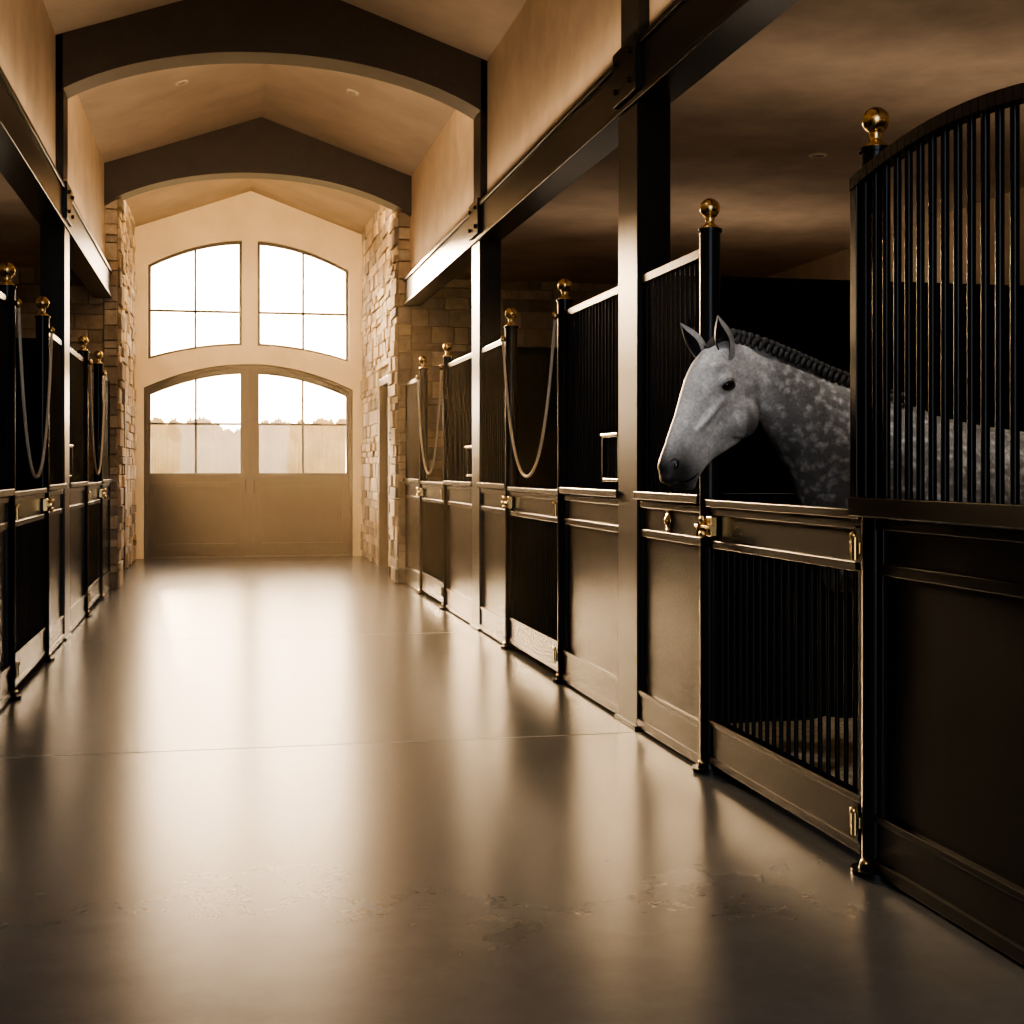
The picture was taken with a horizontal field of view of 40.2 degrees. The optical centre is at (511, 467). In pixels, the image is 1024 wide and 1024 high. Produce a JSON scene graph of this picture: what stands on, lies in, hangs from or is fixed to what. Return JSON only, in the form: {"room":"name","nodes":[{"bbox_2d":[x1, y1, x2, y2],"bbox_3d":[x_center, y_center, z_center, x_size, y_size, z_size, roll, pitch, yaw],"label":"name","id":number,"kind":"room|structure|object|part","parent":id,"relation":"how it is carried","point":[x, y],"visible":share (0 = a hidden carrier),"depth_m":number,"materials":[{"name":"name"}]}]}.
{"room":"farm building","nodes":[
{"label":"farm building","id":0,"kind":"room"},
{"bbox_2d":[0,172,71,268],"bbox_3d":[-4.960,-2.360,6.626,4.180,0.120,19.000,0,0,-12],"label":"ceiling","id":1,"kind":"structure","parent":0,"point":[19,230],"depth_m":13.67,"materials":[{"name":"paint"}]},
{"bbox_2d":[0,267,103,481],"bbox_3d":[-6.803,-0.475,15.916,4.170,3.750,0.258,0,0,-12],"label":"stone wall","id":2,"kind":"structure","parent":0,"point":[86,312],"depth_m":16.19,"materials":[{"name":"brown stone"}]},
{"bbox_2d":[0,0,104,256],"bbox_3d":[-2.885,-2.925,7.059,0.160,1.450,19.000,0,0,-12],"label":"wall","id":3,"kind":"structure","parent":0,"point":[27,34],"depth_m":10.74,"materials":[{"name":"beige paint"}]},
{"bbox_2d":[104,200,119,587],"bbox_3d":[-4.695,-1.225,16.408,0.160,5.250,0.357,0,0,-12],"label":"stone wall","id":4,"kind":"structure","parent":0,"point":[110,316],"depth_m":16.26,"materials":[{"name":"beige stone"}]},
{"bbox_2d":[107,198,125,587],"bbox_3d":[-4.688,-1.225,16.592,0.188,5.250,0.600,0,0,-12],"label":"stone wall","id":5,"kind":"structure","parent":0,"point":[121,204],"depth_m":16.32,"materials":[{"name":"beige stone"}]},
{"bbox_2d":[122,203,136,567],"bbox_3d":[-5.461,-1.225,19.189,0.358,5.250,4.800,0,0,-12],"label":"stone wall","id":6,"kind":"structure","parent":0,"point":[128,280],"depth_m":20.27,"materials":[{"name":"beige stone"}]},
{"bbox_2d":[121,377,125,570],"bbox_3d":[-5.307,0.075,18.531,0.290,2.650,1.250,0,0,-12],"label":"door","id":7,"kind":"structure","parent":6,"relation":"in","point":[124,390],"depth_m":19.08,"materials":[{"name":"brown paint"}]},
{"bbox_2d":[133,191,363,549],"bbox_3d":[-4.148,-1.550,22.058,4.300,5.900,0.280,0,0,-12],"label":"wall","id":8,"kind":"structure","parent":0,"point":[251,218],"depth_m":21.93,"materials":[{"name":"beige paint"}]},
{"bbox_2d":[148,241,241,358],"bbox_3d":[-4.953,-2.624,21.900,1.430,1.888,0.070,0,0,-12],"label":"frame","id":9,"kind":"object","parent":8,"relation":"attached to","point":[239,243],"visible":1,"depth_m":21.88,"materials":[{"name":"brown paint"}]},
{"bbox_2d":[151,250,238,346],"bbox_3d":[-4.953,-2.649,21.900,1.390,1.558,0.040,0,0,-12],"label":"mullions","id":10,"kind":"object","parent":8,"relation":"attached to","point":[195,311],"visible":1,"depth_m":21.88,"materials":[{"name":"brown paint"}]},
{"bbox_2d":[148,368,247,556],"bbox_3d":[-4.895,-0.096,21.881,1.556,2.959,0.070,0,0,-12],"label":"leaf","id":11,"kind":"object","parent":8,"relation":"attached to","point":[183,515],"visible":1,"depth_m":21.86,"materials":[{"name":"brown paint"}]},
{"bbox_2d":[151,380,245,548],"bbox_3d":[-4.888,-0.069,21.845,1.456,2.657,0.115,0,0,-12],"label":"rails","id":12,"kind":"object","parent":11,"relation":"attached to","point":[153,485],"visible":1,"depth_m":21.82,"materials":[{"name":"brown paint"}]},
{"bbox_2d":[144,364,352,556],"bbox_3d":[-4.134,-0.115,22.061,3.220,3.030,0.160,0,0,-12],"label":"trim","id":13,"kind":"structure","parent":8,"relation":"attached to","point":[147,388],"depth_m":21.97,"materials":[{"name":"brown paint"}]},
{"bbox_2d":[144,555,352,558],"bbox_3d":[-4.134,1.391,22.061,3.220,0.017,0.240,0,0,-12],"label":"trim","id":14,"kind":"structure","parent":8,"relation":"attached to","point":[283,555],"depth_m":21.93,"materials":[{"name":"brown paint"}]},
{"bbox_2d":[136,547,361,558],"bbox_3d":[-4.093,1.330,21.916,3.550,0.140,0.020,0,0,-12],"label":"baseboard","id":15,"kind":"structure","parent":8,"relation":"attached to","point":[357,551],"depth_m":22.24,"materials":[{"name":"beige paint"}]},
{"bbox_2d":[248,368,250,555],"bbox_3d":[-4.120,-0.100,21.997,0.040,2.960,0.020,0,0,-12],"label":"trim","id":16,"kind":"structure","parent":8,"relation":"attached to","point":[249,369],"depth_m":21.99,"materials":[{"name":"brown wood"}]},
{"bbox_2d":[251,368,348,555],"bbox_3d":[-3.364,-0.096,22.201,1.556,2.959,0.070,0,0,-12],"label":"leaf","id":17,"kind":"object","parent":8,"relation":"attached to","point":[290,514],"visible":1,"depth_m":22.14,"materials":[{"name":"brown paint"}]},
{"bbox_2d":[253,381,345,547],"bbox_3d":[-3.356,-0.069,22.165,1.456,2.657,0.115,0,0,-12],"label":"rails","id":18,"kind":"object","parent":17,"relation":"attached to","point":[315,484],"visible":1,"depth_m":22.17,"materials":[{"name":"brown paint"}]},
{"bbox_2d":[258,242,347,361],"bbox_3d":[-3.318,-2.624,22.241,1.430,1.888,0.070,0,0,-12],"label":"frame","id":19,"kind":"object","parent":8,"relation":"attached to","point":[259,243],"visible":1,"depth_m":22.23,"materials":[{"name":"brown paint"}]},
{"bbox_2d":[260,253,345,348],"bbox_3d":[-3.318,-2.649,22.241,1.390,1.558,0.040,0,0,-12],"label":"mullions","id":20,"kind":"object","parent":8,"relation":"attached to","point":[302,313],"visible":1,"depth_m":22.22,"materials":[{"name":"brown paint"}]},
{"bbox_2d":[125,179,379,234],"bbox_3d":[-3.549,-4.060,19.333,3.940,0.860,5.700,0,0,-12],"label":"ceiling","id":21,"kind":"structure","parent":0,"point":[349,211],"depth_m":20.87,"materials":[{"name":"paint"}]},
{"bbox_2d":[43,0,526,175],"bbox_3d":[-1.074,-3.861,7.489,3.940,0.837,19.100,0,0,-12],"label":"ceiling","id":22,"kind":"structure","parent":0,"point":[392,126],"depth_m":14.41,"materials":[{"name":"paint"}]},
{"bbox_2d":[175,80,187,85],"bbox_3d":[-3.287,-3.829,13.922,0.132,0.055,0.140,0,0,-12],"label":"recessed light","id":23,"kind":"object","parent":22,"relation":"in","point":[182,82],"visible":1,"depth_m":13.89,"materials":[{"name":"beige"}]},
{"bbox_2d":[104,117,410,216],"bbox_3d":[-2.986,-3.580,16.641,3.580,1.100,0.340,0,0,-12],"label":"ceiling beam","id":24,"kind":"structure","parent":22,"relation":"attached to","point":[258,148],"depth_m":16.48,"materials":[{"name":"brown wood"}]},
{"bbox_2d":[56,0,486,119],"bbox_3d":[-1.990,-3.580,11.874,3.580,1.100,0.340,0,0,-12],"label":"ceiling beam","id":25,"kind":"structure","parent":22,"relation":"attached to","point":[334,35],"depth_m":11.73,"materials":[{"name":"brown wood"}]},
{"bbox_2d":[346,89,358,95],"bbox_3d":[-1.622,-3.829,14.270,0.132,0.055,0.140,0,0,-12],"label":"recessed light","id":26,"kind":"object","parent":22,"relation":"in","point":[350,91],"visible":1,"depth_m":14.25,"materials":[{"name":"beige"}]},
{"bbox_2d":[360,205,391,566],"bbox_3d":[-1.749,-1.225,19.964,0.359,5.250,4.800,0,0,-12],"label":"stone wall","id":27,"kind":"structure","parent":0,"point":[375,330],"depth_m":20.56,"materials":[{"name":"beige stone"}]},
{"bbox_2d":[379,375,390,572],"bbox_3d":[-1.626,0.075,19.300,0.290,2.650,1.250,0,0,-12],"label":"door","id":28,"kind":"structure","parent":27,"relation":"in","point":[384,488],"depth_m":19.80,"materials":[{"name":"brown paint"}]},
{"bbox_2d":[388,210,407,582],"bbox_3d":[-1.407,-1.225,17.277,0.188,5.250,0.600,0,0,-12],"label":"stone wall","id":29,"kind":"structure","parent":0,"point":[393,228],"depth_m":17.09,"materials":[{"name":"beige stone"}]},
{"bbox_2d":[396,210,410,582],"bbox_3d":[-1.327,-1.225,17.111,0.160,5.250,0.357,0,0,-12],"label":"stone wall","id":30,"kind":"structure","parent":0,"point":[404,313],"depth_m":16.96,"materials":[{"name":"beige stone"}]},
{"bbox_2d":[0,556,1023,1023],"bbox_3d":[-1.617,1.475,10.185,12.200,0.150,24.600,0,0,-12],"label":"floor","id":31,"kind":"structure","parent":0,"point":[238,790],"depth_m":5.18,"materials":[{"name":"concrete"}]},
{"bbox_2d":[0,291,14,708],"bbox_3d":[-2.914,0.177,7.786,0.100,2.415,1.334,0,0,-12],"label":"panel","id":32,"kind":"object","parent":31,"relation":"on","point":[5,693],"visible":1,"depth_m":8.36,"materials":[{"name":"black metal"}]},
{"bbox_2d":[0,262,21,700],"bbox_3d":[-3.059,0.076,8.484,0.170,2.647,0.170,0,0,-12],"label":"gate post","id":33,"kind":"object","parent":31,"relation":"on","point":[7,270],"visible":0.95,"depth_m":8.46,"materials":[{"name":"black metal"}]},
{"bbox_2d":[15,298,54,478],"bbox_3d":[-3.185,-0.480,9.341,0.065,1.100,1.770,0,0,-12],"label":"swag","id":34,"kind":"object","parent":33,"relation":"hanging from","point":[18,302],"visible":1,"depth_m":8.95,"materials":[{"name":"beige fabric"}]},
{"bbox_2d":[15,338,35,489],"bbox_3d":[-5.847,0.170,11.068,4.060,2.460,0.090,0,0,-12],"label":"wall","id":35,"kind":"structure","parent":31,"relation":"on","point":[24,479],"depth_m":11.43,"materials":[{"name":"black"}]},
{"bbox_2d":[34,296,54,661],"bbox_3d":[-3.413,0.076,10.177,0.170,2.647,0.170,0,0,-12],"label":"gate post","id":36,"kind":"object","parent":31,"relation":"on","point":[42,319],"visible":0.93,"depth_m":10.14,"materials":[{"name":"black metal"}]},
{"bbox_2d":[15,488,53,686],"bbox_3d":[-3.219,0.748,9.358,0.136,1.205,1.687,0,0,-12],"label":"gate","id":37,"kind":"object","parent":36,"relation":"attached to","point":[31,505],"visible":0.77,"depth_m":9.39,"materials":[{"name":"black metal"}]},
{"bbox_2d":[40,33,73,640],"bbox_3d":[-3.745,-1.065,11.507,0.255,4.930,0.440,0,0,-12],"label":"steel column","id":38,"kind":"structure","parent":31,"relation":"on","point":[54,239],"depth_m":11.35,"materials":[{"name":"grey metal"}]},
{"bbox_2d":[49,333,66,652],"bbox_3d":[-3.541,0.177,10.787,0.100,2.415,1.154,0,0,-12],"label":"panel","id":39,"kind":"object","parent":31,"relation":"on","point":[56,635],"visible":0.7,"depth_m":10.97,"materials":[{"name":"black"}]},
{"bbox_2d":[69,347,87,632],"bbox_3d":[-3.882,0.177,12.421,0.100,2.415,1.504,0,0,-12],"label":"panel","id":40,"kind":"object","parent":31,"relation":"on","point":[77,595],"visible":0.56,"depth_m":12.49,"materials":[{"name":"black"}]},
{"bbox_2d":[77,336,91,616],"bbox_3d":[-4.045,0.076,13.202,0.170,2.647,0.170,0,0,-12],"label":"gate post","id":41,"kind":"object","parent":31,"relation":"on","point":[82,340],"visible":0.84,"depth_m":13.18,"materials":[{"name":"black metal"}]},
{"bbox_2d":[88,359,106,474],"bbox_3d":[-4.168,-0.480,14.044,0.065,1.100,1.740,0,0,-12],"label":"swag","id":42,"kind":"object","parent":41,"relation":"attached to","point":[89,360],"visible":1,"depth_m":13.71,"materials":[{"name":"beige fabric"}]},
{"bbox_2d":[93,351,106,600],"bbox_3d":[-4.393,0.076,14.866,0.170,2.647,0.170,0,0,-12],"label":"gate post","id":43,"kind":"object","parent":31,"relation":"on","point":[98,366],"visible":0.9,"depth_m":14.83,"materials":[{"name":"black metal"}]},
{"bbox_2d":[88,482,105,607],"bbox_3d":[-4.201,0.748,14.061,0.136,1.205,1.657,0,0,-12],"label":"gate","id":44,"kind":"object","parent":43,"relation":"attached to","point":[94,491],"visible":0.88,"depth_m":14.25,"materials":[{"name":"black metal"}]},
{"bbox_2d":[103,376,112,594],"bbox_3d":[-4.542,0.177,15.578,0.100,2.415,1.364,0,0,-12],"label":"panel","id":45,"kind":"object","parent":31,"relation":"on","point":[107,481],"visible":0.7,"depth_m":15.87,"materials":[{"name":"black"}]},
{"bbox_2d":[403,379,418,590],"bbox_3d":[-1.135,0.177,16.290,0.100,2.415,1.364,0,0,-12],"label":"panel","id":46,"kind":"object","parent":31,"relation":"on","point":[412,418],"visible":0.77,"depth_m":16.43,"materials":[{"name":"black"}]},
{"bbox_2d":[416,356,427,594],"bbox_3d":[-0.986,0.076,15.578,0.170,2.647,0.170,0,0,-12],"label":"gate post","id":47,"kind":"object","parent":31,"relation":"on","point":[423,371],"visible":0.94,"depth_m":15.54,"materials":[{"name":"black metal"}]},
{"bbox_2d":[417,481,442,601],"bbox_3d":[-0.840,0.748,14.764,0.136,1.205,1.657,0,0,-12],"label":"gate","id":48,"kind":"object","parent":47,"relation":"attached to","point":[431,492],"visible":0.84,"depth_m":14.84,"materials":[{"name":"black metal"}]},
{"bbox_2d":[439,343,452,609],"bbox_3d":[-0.639,0.076,13.913,0.170,2.647,0.170,0,0,-12],"label":"gate post","id":49,"kind":"object","parent":31,"relation":"on","point":[447,358],"visible":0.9,"depth_m":13.88,"materials":[{"name":"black metal"}]},
{"bbox_2d":[416,364,442,474],"bbox_3d":[-0.864,-0.480,14.735,0.065,1.100,1.740,0,0,-12],"label":"swag","id":50,"kind":"object","parent":49,"relation":"attached to","point":[441,365],"visible":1,"depth_m":14.42,"materials":[{"name":"gold metal"}]},
{"bbox_2d":[444,353,471,623],"bbox_3d":[-0.475,0.177,13.132,0.100,2.415,1.504,0,0,-12],"label":"panel","id":51,"kind":"object","parent":31,"relation":"on","point":[459,371],"visible":0.84,"depth_m":13.19,"materials":[{"name":"black"}]},
{"bbox_2d":[468,60,500,630],"bbox_3d":[-0.236,-1.065,12.241,0.255,4.930,0.440,0,0,-12],"label":"steel column","id":52,"kind":"structure","parent":31,"relation":"on","point":[486,254],"depth_m":12.08,"materials":[{"name":"grey metal"}]},
{"bbox_2d":[477,340,504,643],"bbox_3d":[-0.134,0.177,11.498,0.100,2.415,1.154,0,0,-12],"label":"panel","id":53,"kind":"object","parent":31,"relation":"on","point":[492,607],"visible":0.75,"depth_m":11.60,"materials":[{"name":"black"}]},
{"bbox_2d":[500,308,518,648],"bbox_3d":[-0.007,0.076,10.889,0.170,2.647,0.170,0,0,-12],"label":"gate post","id":54,"kind":"object","parent":31,"relation":"on","point":[510,327],"visible":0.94,"depth_m":10.85,"materials":[{"name":"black metal"}]},
{"bbox_2d":[502,347,617,497],"bbox_3d":[1.867,0.170,12.680,4.060,2.460,0.090,0,0,-12],"label":"wall","id":55,"kind":"structure","parent":31,"relation":"on","point":[533,363],"depth_m":12.30,"materials":[{"name":"black"}]},
{"bbox_2d":[552,278,572,682],"bbox_3d":[0.347,0.076,9.195,0.170,2.647,0.170,0,0,-12],"label":"gate post","id":56,"kind":"object","parent":31,"relation":"on","point":[564,302],"visible":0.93,"depth_m":9.16,"materials":[{"name":"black metal"}]},
{"bbox_2d":[500,311,557,477],"bbox_3d":[0.119,-0.480,10.031,0.065,1.100,1.770,0,0,-12],"label":"swag","id":57,"kind":"object","parent":56,"relation":"hanging from","point":[555,314],"visible":1,"depth_m":9.67,"materials":[{"name":"beige fabric"}]},
{"bbox_2d":[502,487,557,671],"bbox_3d":[0.143,0.748,10.060,0.136,1.205,1.687,0,0,-12],"label":"gate","id":58,"kind":"object","parent":56,"relation":"attached to","point":[533,512],"visible":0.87,"depth_m":10.07,"materials":[{"name":"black metal"}]},
{"bbox_2d":[559,286,618,713],"bbox_3d":[0.493,0.177,8.497,0.100,2.415,1.334,0,0,-12],"label":"panel","id":59,"kind":"object","parent":31,"relation":"on","point":[590,651],"visible":0.8,"depth_m":8.49,"materials":[{"name":"black metal"}]},
{"bbox_2d":[613,0,669,729],"bbox_3d":[0.715,-1.065,7.689,0.255,4.930,0.440,0,0,-12],"label":"steel column","id":60,"kind":"structure","parent":31,"relation":"on","point":[643,129],"depth_m":7.59,"materials":[{"name":"grey metal"}]},
{"bbox_2d":[403,0,797,305],"bbox_3d":[0.711,-2.130,7.770,0.210,0.320,18.920,0,0,-12],"label":"header beam","id":61,"kind":"structure","parent":60,"relation":"attached to","point":[689,39],"depth_m":8.44,"materials":[{"name":"metal"}]},
{"bbox_2d":[633,249,698,763],"bbox_3d":[0.802,0.177,7.015,0.100,2.415,1.014,0,0,-12],"label":"panel","id":62,"kind":"object","parent":31,"relation":"on","point":[668,691],"visible":0.8,"depth_m":7.08,"materials":[{"name":"black metal"}]},
{"bbox_2d":[691,198,724,774],"bbox_3d":[0.915,0.076,6.474,0.170,2.647,0.170,0,0,-12],"label":"gate post","id":63,"kind":"object","parent":31,"relation":"on","point":[709,233],"visible":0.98,"depth_m":6.43,"materials":[{"name":"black metal"}]},
{"bbox_2d":[694,500,860,853],"bbox_3d":[1.059,0.747,5.675,0.136,1.205,1.627,0,0,-12],"label":"gate","id":64,"kind":"object","parent":63,"relation":"attached to","point":[826,536],"depth_m":5.58,"materials":[{"name":"black metal"}]},
{"bbox_2d":[731,716,852,785],"bbox_3d":[3.250,1.375,5.838,4.110,0.042,4.400,0,0,-12],"label":"bedding","id":65,"kind":"object","parent":31,"relation":"on","point":[824,717],"visible":0.07,"depth_m":7.05,"materials":[{"name":"brown"}]},
{"bbox_2d":[657,315,1023,592],"bbox_3d":[2.132,0.376,6.356,3.125,2.052,0.693,0,0,-9],"label":"horse","id":66,"kind":"object","parent":65,"relation":"on","point":[732,384],"visible":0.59,"depth_m":6.02},
{"bbox_2d":[672,276,1023,720],"bbox_3d":[2.817,0.170,8.128,4.060,2.460,0.090,0,0,-12],"label":"wall","id":67,"kind":"structure","parent":31,"relation":"on","point":[811,317],"depth_m":7.84,"materials":[{"name":"black"}]},
{"bbox_2d":[851,107,889,879],"bbox_3d":[1.257,0.076,4.839,0.170,2.647,0.170,0,0,-12],"label":"gate post","id":68,"kind":"object","parent":31,"relation":"on","point":[875,120],"visible":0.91,"depth_m":4.80,"materials":[{"name":"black metal"}]},
{"bbox_2d":[848,83,1023,965],"bbox_3d":[1.395,0.157,4.071,0.142,2.454,1.597,0,0,-12],"label":"stall","id":69,"kind":"object","parent":31,"relation":"on","point":[949,819],"visible":1,"depth_m":4.30,"materials":[{"name":"black metal"}]},
{"bbox_3d":[1.395,0.157,4.071,0.145,2.457,1.599,0,0,-12],"label":"panel","id":70,"kind":"part","parent":69,"relation":"part of","materials":[{"name":"black metal"}]},
{"bbox_3d":[-2.794,-1.065,6.956,0.255,4.930,0.440,0,0,-12],"label":"steel column","id":71,"kind":"structure","parent":31,"relation":"on","visible":0},
{"bbox_2d":[0,66,111,298],"bbox_3d":[-2.822,-2.130,7.031,0.210,0.320,18.920,0,0,-12],"label":"header beam","id":72,"kind":"structure","parent":71,"relation":"attached to","point":[26,165],"depth_m":10.13,"materials":[{"name":"metal"}]},
{"bbox_2d":[411,279,617,486],"bbox_3d":[0.802,-0.475,17.505,4.170,3.750,0.258,0,0,-12],"label":"stone wall","id":73,"kind":"structure","parent":0,"point":[445,317],"depth_m":17.10,"materials":[{"name":"brown stone"}]},
{"bbox_2d":[410,0,674,271],"bbox_3d":[0.757,-2.925,7.820,0.160,1.450,19.000,0,0,-12],"label":"wall","id":74,"kind":"structure","parent":0,"point":[552,52],"depth_m":10.81,"materials":[{"name":"beige paint"}]},
{"bbox_2d":[454,0,1023,283],"bbox_3d":[2.832,-2.360,8.254,4.180,0.120,19.000,0,0,-12],"label":"ceiling","id":75,"kind":"structure","parent":0,"point":[743,136],"depth_m":9.54,"materials":[{"name":"paint"}]},
{"bbox_2d":[808,153,827,157],"bbox_3d":[2.246,-2.293,10.277,0.140,0.013,0.140,0,0,-12],"label":"recessed light","id":76,"kind":"object","parent":75,"relation":"in","point":[812,155],"visible":1,"depth_m":10.25,"materials":[{"name":"beige"}]},
{"bbox_2d":[765,187,1023,284],"bbox_3d":[4.853,-0.500,8.676,0.150,3.800,19.000,0,0,-12],"label":"wall","id":77,"kind":"structure","parent":0,"point":[836,266],"depth_m":12.81,"materials":[{"name":"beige paint"}]},
{"label":"outside","id":78,"kind":"structure","parent":0,"visible":0},
{"bbox_3d":[-20.450,1.730,97.887,300.000,0.340,320.000,0,0,-12],"label":"ground","id":79,"kind":"structure","parent":78,"visible":0},
{"bbox_2d":[151,416,345,472],"bbox_3d":[-20.572,-1.247,98.474,90.000,5.893,18.800,0,0,-12],"label":"tree line","id":80,"kind":"object","parent":79,"relation":"on","point":[172,446],"visible":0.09,"depth_m":90.59,"materials":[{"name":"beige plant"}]}
]}

